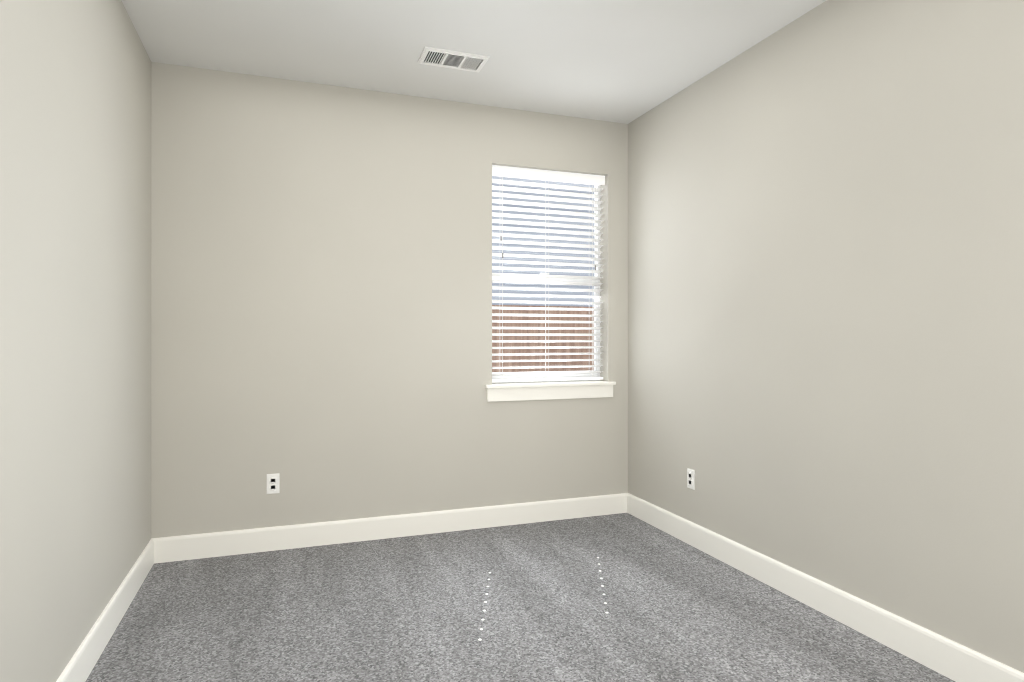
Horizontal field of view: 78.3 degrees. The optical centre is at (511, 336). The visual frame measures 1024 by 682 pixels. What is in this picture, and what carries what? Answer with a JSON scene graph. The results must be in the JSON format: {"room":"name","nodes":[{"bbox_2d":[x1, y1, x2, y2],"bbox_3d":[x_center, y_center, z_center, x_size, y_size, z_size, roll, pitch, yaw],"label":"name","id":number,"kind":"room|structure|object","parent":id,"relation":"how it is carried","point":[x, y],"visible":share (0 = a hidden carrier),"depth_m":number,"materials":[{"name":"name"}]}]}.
{"room":"empty bedroom","nodes":[
{"label":"empty bedroom","id":0,"kind":"room"},
{"bbox_2d":[0,0,150,681],"bbox_3d":[-1.254,-0.134,1.224,0.150,2.740,5.053,0,0,-20],"label":"wall","id":1,"kind":"structure","parent":0,"point":[75,307],"depth_m":2.15,"materials":[{"name":"beige paint"}]},
{"bbox_2d":[56,538,153,681],"bbox_3d":[-1.168,1.169,1.229,0.015,0.135,4.703,0,0,-20],"label":"baseboard","id":2,"kind":"structure","parent":1,"relation":"attached to","point":[79,667],"depth_m":2.53,"materials":[{"name":"white paint"}]},
{"bbox_2d":[151,62,627,537],"bbox_3d":[-0.610,-0.134,4.035,2.965,2.740,0.200,0,0,-20],"label":"wall","id":3,"kind":"structure","parent":0,"point":[321,299],"depth_m":3.79,"materials":[{"name":"beige paint"}]},
{"bbox_2d":[267,473,279,493],"bbox_3d":[-1.385,0.851,3.646,0.070,0.115,0.007,0,0,-20],"label":"electrical outlet","id":4,"kind":"object","parent":3,"relation":"attached to","point":[273,483],"visible":1,"depth_m":3.65,"materials":[{"name":"white plastic"}]},
{"bbox_2d":[152,493,626,563],"bbox_3d":[-0.574,1.169,3.934,2.965,0.135,0.015,0,0,-20],"label":"baseboard","id":5,"kind":"structure","parent":3,"relation":"attached to","point":[204,545],"depth_m":3.83,"materials":[{"name":"white paint"}]},
{"bbox_2d":[492,176,599,382],"bbox_3d":[0.222,-0.411,4.379,0.850,1.445,0.054,0,0,-20],"label":"window","id":6,"kind":"structure","parent":3,"relation":"in","point":[596,350],"depth_m":4.42,"materials":[{"name":"white plastic"}]},
{"bbox_2d":[492,165,604,381],"bbox_3d":[0.245,-0.415,4.314,0.844,1.433,0.074,0,0,-20],"label":"window blinds","id":7,"kind":"object","parent":6,"relation":"attached to","point":[542,175],"visible":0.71,"depth_m":4.32,"materials":[{"name":"white plastic"}]},
{"bbox_2d":[485,380,615,401],"bbox_3d":[0.255,0.366,4.283,0.944,0.110,0.149,0,0,-20],"label":"window sill","id":8,"kind":"structure","parent":3,"relation":"attached to","point":[521,391],"depth_m":4.22,"materials":[{"name":"white paint"}]},
{"bbox_2d":[122,0,825,123],"bbox_3d":[0.212,-1.564,1.752,3.265,0.120,5.053,0,0,-20],"label":"ceiling","id":9,"kind":"structure","parent":0,"point":[624,61],"depth_m":3.21,"materials":[{"name":"paint"}]},
{"bbox_2d":[418,46,489,72],"bbox_3d":[-0.319,-1.498,3.409,0.350,0.012,0.200,0,0,-20],"label":"ceiling vent","id":10,"kind":"object","parent":9,"relation":"in","point":[438,57],"visible":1,"depth_m":3.40,"materials":[{"name":"white metal"}]},
{"bbox_2d":[86,513,954,681],"bbox_3d":[0.212,1.296,1.752,3.265,0.120,5.053,0,0,-20],"label":"floor","id":11,"kind":"structure","parent":0,"point":[405,609],"depth_m":2.76,"materials":[{"name":"grey carpet"}]},
{"bbox_2d":[478,557,607,640],"bbox_3d":[0.175,1.235,3.042,0.912,0.002,0.703,0,0,-20],"label":"light spots","id":12,"kind":"object","parent":11,"relation":"on","point":[487,594],"depth_m":2.93,"materials":[{"name":"white"}]},
{"bbox_2d":[628,0,1023,672],"bbox_3d":[1.677,-0.134,2.279,0.150,2.740,5.053,0,0,-20],"label":"wall","id":13,"kind":"structure","parent":0,"point":[826,290],"depth_m":2.69,"materials":[{"name":"beige paint"}]},
{"bbox_2d":[687,468,694,489],"bbox_3d":[1.064,0.847,3.749,0.007,0.115,0.070,0,0,-20],"label":"electrical outlet","id":14,"kind":"object","parent":13,"relation":"attached to","point":[690,478],"visible":1,"depth_m":3.74,"materials":[{"name":"white plastic"}]},
{"bbox_2d":[627,493,1023,681],"bbox_3d":[1.608,1.169,2.228,0.015,0.135,4.703,0,0,-20],"label":"baseboard","id":15,"kind":"structure","parent":13,"relation":"attached to","point":[948,658],"depth_m":2.71,"materials":[{"name":"white paint"}]},
{"label":"outside","id":16,"kind":"structure","parent":0,"visible":0},
{"bbox_2d":[492,176,593,306],"bbox_3d":[-0.904,-2.764,11.369,18.000,10.000,0.200,0,0,-20],"label":"sky","id":17,"kind":"structure","parent":16,"point":[541,253],"depth_m":11.79,"materials":[{"name":"white"}]},
{"bbox_3d":[0.278,1.886,8.085,18.000,0.100,6.780,0,0,-20],"label":"ground","id":18,"kind":"structure","parent":16,"visible":0},
{"bbox_2d":[492,305,593,382],"bbox_3d":[-0.392,0.736,7.121,8.087,2.200,0.060,0,0,-20],"label":"fence","id":19,"kind":"object","parent":18,"relation":"on","point":[534,357],"depth_m":7.36,"materials":[{"name":"brown wood"}]}
]}

